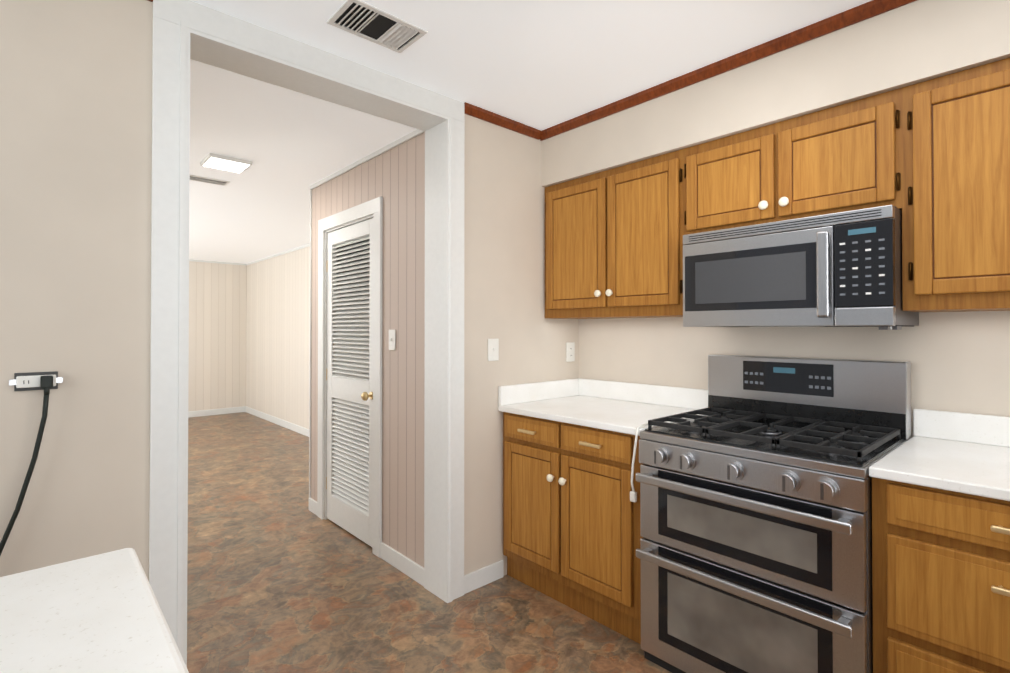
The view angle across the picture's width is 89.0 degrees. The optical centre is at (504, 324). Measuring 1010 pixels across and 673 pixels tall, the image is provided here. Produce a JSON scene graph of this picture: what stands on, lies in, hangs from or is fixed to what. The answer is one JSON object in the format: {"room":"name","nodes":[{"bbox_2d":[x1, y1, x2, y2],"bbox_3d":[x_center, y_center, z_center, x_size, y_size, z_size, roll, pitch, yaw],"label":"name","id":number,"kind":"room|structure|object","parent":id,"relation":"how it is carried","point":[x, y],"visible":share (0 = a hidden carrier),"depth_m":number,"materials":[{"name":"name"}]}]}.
{"room":"kitchen","nodes":[
{"label":"kitchen","id":0,"kind":"room"},
{"bbox_2d":[188,261,246,411],"bbox_3d":[-5.293,0.118,7.197,3.070,2.520,0.100,0,-1,-42],"label":"wall","id":1,"kind":"structure","parent":0,"point":[217,335],"depth_m":7.91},
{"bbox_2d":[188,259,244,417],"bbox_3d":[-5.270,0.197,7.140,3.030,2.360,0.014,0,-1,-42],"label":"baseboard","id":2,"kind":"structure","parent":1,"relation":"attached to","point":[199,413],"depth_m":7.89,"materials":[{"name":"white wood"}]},
{"bbox_2d":[0,0,578,580],"bbox_3d":[-0.736,0.071,2.191,3.070,2.520,0.160,0,-1,-42],"label":"wall","id":3,"kind":"structure","parent":0,"point":[76,194],"depth_m":1.61,"materials":[{"name":"beige paint"}]},
{"bbox_2d":[9,371,62,390],"bbox_3d":[-1.366,0.165,1.498,0.116,0.052,0.010,0,-1,-42],"label":"outlet","id":4,"kind":"object","parent":3,"relation":"attached to","point":[25,381],"visible":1,"depth_m":1.49,"materials":[{"name":"white plastic"}]},
{"bbox_2d":[0,375,52,555],"bbox_3d":[-1.391,0.735,1.322,0.340,1.175,0.208,0,-1,-42],"label":"cord","id":5,"kind":"object","parent":4,"relation":"attached to","point":[46,383],"visible":1,"depth_m":1.48,"materials":[{"name":"black rubber"}]},
{"bbox_2d":[149,0,464,666],"bbox_3d":[-0.742,0.112,2.181,1.290,2.438,0.202,0,-1,-42],"label":"door frame","id":6,"kind":"structure","parent":3,"relation":"attached to","point":[184,32],"depth_m":1.95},
{"bbox_2d":[464,560,503,593],"bbox_3d":[-0.110,1.291,2.633,0.268,0.090,0.012,0,-1,-42],"label":"baseboard","id":7,"kind":"structure","parent":3,"relation":"attached to","point":[473,580],"depth_m":2.63,"materials":[{"name":"white wood"}]},
{"bbox_2d":[488,339,498,360],"bbox_3d":[-0.058,0.131,2.686,0.072,0.116,0.016,0,-1,-42],"label":"light switch","id":8,"kind":"object","parent":3,"relation":"attached to","point":[493,349],"visible":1,"depth_m":2.69,"materials":[{"name":"white plastic"}]},
{"bbox_2d":[465,102,542,140],"bbox_3d":[-0.005,-1.081,2.742,0.540,0.046,0.024,0,-1,-42],"label":"crown molding","id":9,"kind":"structure","parent":3,"relation":"attached to","point":[471,110],"depth_m":2.72,"materials":[{"name":"brown wood"}]},
{"bbox_2d":[566,342,574,361],"bbox_3d":[0.397,0.165,3.104,0.072,0.116,0.008,0,-1,-42],"label":"outlet","id":10,"kind":"object","parent":3,"relation":"attached to","point":[570,351],"visible":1,"depth_m":3.10,"materials":[{"name":"white plastic"}]},
{"bbox_2d":[189,59,415,263],"bbox_3d":[-3.058,-1.085,4.753,3.070,0.160,6.740,0,-1,-42],"label":"ceiling","id":11,"kind":"structure","parent":0,"point":[292,146],"depth_m":3.05,"materials":[{"name":"white paint"}]},
{"bbox_2d":[190,175,229,185],"bbox_3d":[-2.093,-1.010,3.595,0.280,0.010,0.130,0,-1,-42],"label":"ceiling vent","id":12,"kind":"object","parent":11,"relation":"in","point":[208,180],"visible":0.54,"depth_m":3.59,"materials":[{"name":"metal"}]},
{"bbox_2d":[200,153,252,172],"bbox_3d":[-1.740,-1.005,3.207,0.240,0.027,0.240,0,-1,-42],"label":"recessed light","id":13,"kind":"object","parent":11,"relation":"in","point":[223,162],"visible":1,"depth_m":3.17,"materials":[{"name":"white plastic"}]},
{"bbox_2d":[311,132,424,566],"bbox_3d":[-0.861,0.161,3.211,0.100,2.360,1.520,0,-1,-42],"label":"wall","id":14,"kind":"structure","parent":0,"point":[394,178],"depth_m":2.81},
{"bbox_2d":[326,218,372,546],"bbox_3d":[-1.016,0.346,3.294,0.101,1.967,0.697,0,-1,-42],"label":"door","id":15,"kind":"structure","parent":14,"relation":"in","point":[349,477],"depth_m":3.31,"materials":[{"name":"white wood"}]},
{"bbox_2d":[317,196,382,557],"bbox_3d":[-0.979,0.302,3.320,0.106,2.080,0.887,0,-1,-42],"label":"door frame","id":16,"kind":"structure","parent":14,"relation":"attached to","point":[373,208],"depth_m":3.10,"materials":[{"name":"white wood"}]},
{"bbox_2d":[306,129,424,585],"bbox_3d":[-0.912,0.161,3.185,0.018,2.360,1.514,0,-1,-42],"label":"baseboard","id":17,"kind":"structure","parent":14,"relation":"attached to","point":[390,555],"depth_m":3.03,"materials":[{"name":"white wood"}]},
{"bbox_2d":[389,330,395,349],"bbox_3d":[-0.636,0.085,2.877,0.014,0.115,0.070,0,-1,-42],"label":"light switch","id":18,"kind":"object","parent":14,"relation":"attached to","point":[392,339],"visible":1,"depth_m":2.87,"materials":[{"name":"white plastic"}]},
{"bbox_2d":[187,412,670,672],"bbox_3d":[-1.471,1.368,2.889,3.400,0.060,11.600,0,-1,-42],"label":"floor","id":19,"kind":"structure","parent":0,"point":[281,578],"depth_m":2.47,"materials":[{"name":"plastic"}]},
{"bbox_2d":[0,548,188,672],"bbox_3d":[-0.068,0.852,-0.205,0.636,0.915,2.528,0,-1,-42],"label":"countertop","id":20,"kind":"structure","parent":19,"relation":"on","point":[101,613],"depth_m":0.70,"materials":[{"name":"white stone"}]},
{"bbox_2d":[503,412,642,643],"bbox_3d":[0.492,0.896,2.602,0.683,0.878,0.868,0,-1,-42],"label":"base cabinet","id":21,"kind":"object","parent":19,"relation":"on","point":[572,537],"visible":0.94,"depth_m":2.35,"materials":[{"name":"brown wood"}]},
{"bbox_2d":[498,378,707,435],"bbox_3d":[0.500,0.389,2.614,0.662,0.132,0.868,0,-1,-42],"label":"countertop","id":22,"kind":"structure","parent":21,"relation":"on","point":[624,407],"depth_m":2.70,"materials":[{"name":"stone"}]},
{"bbox_2d":[636,354,910,672],"bbox_3d":[1.010,0.734,1.970,0.715,1.190,0.758,0,-1,-42],"label":"range","id":23,"kind":"object","parent":19,"relation":"on","point":[754,553],"visible":1,"depth_m":1.80,"materials":[{"name":"metal"}]},
{"bbox_2d":[630,423,647,501],"bbox_3d":[0.658,0.563,2.203,0.385,0.312,0.039,0,-1,-42],"label":"cord","id":24,"kind":"object","parent":23,"relation":"attached to","point":[633,495],"visible":0.88,"depth_m":2.08,"materials":[{"name":"white plastic"}]},
{"bbox_2d":[872,477,1009,672],"bbox_3d":[1.633,0.884,1.353,0.678,0.878,0.983,0,-1,-42],"label":"base cabinet","id":25,"kind":"object","parent":19,"relation":"on","point":[941,577],"visible":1,"depth_m":1.40,"materials":[{"name":"brown wood"}]},
{"bbox_2d":[869,408,1009,500],"bbox_3d":[1.639,0.378,1.363,0.662,0.132,0.983,0,-1,-42],"label":"countertop","id":26,"kind":"structure","parent":25,"relation":"on","point":[967,453],"depth_m":1.62,"materials":[{"name":"stone"}]},
{"bbox_2d":[191,0,871,130],"bbox_3d":[0.900,-1.165,0.405,3.070,0.080,4.700,0,-1,-42],"label":"ceiling","id":27,"kind":"structure","parent":0,"point":[541,65],"depth_m":2.01,"materials":[{"name":"white paint"}]},
{"bbox_2d":[326,0,427,53],"bbox_3d":[-0.474,-1.105,1.913,0.310,0.010,0.200,0,-1,-42],"label":"ceiling vent","id":28,"kind":"object","parent":27,"relation":"in","point":[367,21],"visible":1,"depth_m":1.90,"materials":[{"name":"metal"}]},
{"bbox_2d":[541,0,1009,186],"bbox_3d":[1.475,-0.958,1.806,0.330,0.308,3.400,0,-1,-42],"label":"soffit","id":29,"kind":"structure","parent":27,"relation":"attached to","point":[916,42],"depth_m":1.95,"materials":[{"name":"beige paint"}]},
{"bbox_2d":[540,0,916,139],"bbox_3d":[1.344,-1.090,1.688,0.024,0.046,3.400,0,-1,-42],"label":"crown molding","id":30,"kind":"structure","parent":29,"relation":"attached to","point":[857,14],"depth_m":2.10,"materials":[{"name":"brown wood"}]},
{"bbox_2d":[246,246,1009,437],"bbox_3d":[-0.251,0.088,4.012,0.100,2.520,11.600,0,-1,-42],"label":"wall","id":31,"kind":"structure","parent":0,"point":[960,362],"depth_m":2.63,"materials":[{"name":"beige paint"}]},
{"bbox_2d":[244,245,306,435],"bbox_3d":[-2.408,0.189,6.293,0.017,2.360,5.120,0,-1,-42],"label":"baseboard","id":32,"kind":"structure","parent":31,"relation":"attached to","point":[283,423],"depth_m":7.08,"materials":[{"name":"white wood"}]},
{"bbox_2d":[545,150,682,318],"bbox_3d":[0.622,-0.416,2.739,0.323,0.754,0.860,0,-1,-42],"label":"upper cabinet","id":33,"kind":"object","parent":31,"relation":"attached to","point":[614,246],"depth_m":2.57,"materials":[{"name":"brown wood"}]},
{"bbox_2d":[681,129,756,241],"bbox_3d":[1.066,-0.594,2.254,0.323,0.407,0.458,0,-1,-42],"label":"upper cabinet","id":34,"kind":"object","parent":31,"relation":"attached to","point":[717,175],"depth_m":2.19,"materials":[{"name":"brown wood"}]},
{"bbox_2d":[753,87,904,223],"bbox_3d":[1.295,-0.597,2.002,0.323,0.407,0.452,0,-1,-42],"label":"upper cabinet","id":35,"kind":"object","parent":31,"relation":"attached to","point":[850,156],"depth_m":1.88,"materials":[{"name":"brown wood"}]},
{"bbox_2d":[683,205,918,329],"bbox_3d":[1.147,-0.183,2.059,0.458,0.406,0.733,0,-1,-42],"label":"microwave","id":36,"kind":"object","parent":35,"relation":"attached to","point":[841,269],"visible":1,"depth_m":1.86,"materials":[{"name":"metal"}]},
{"bbox_2d":[901,58,1009,311],"bbox_3d":[1.771,-0.428,1.477,0.323,0.754,0.963,0,-1,-42],"label":"upper cabinet","id":37,"kind":"object","parent":31,"relation":"attached to","point":[930,159],"depth_m":1.62,"materials":[{"name":"brown wood"}]}
]}

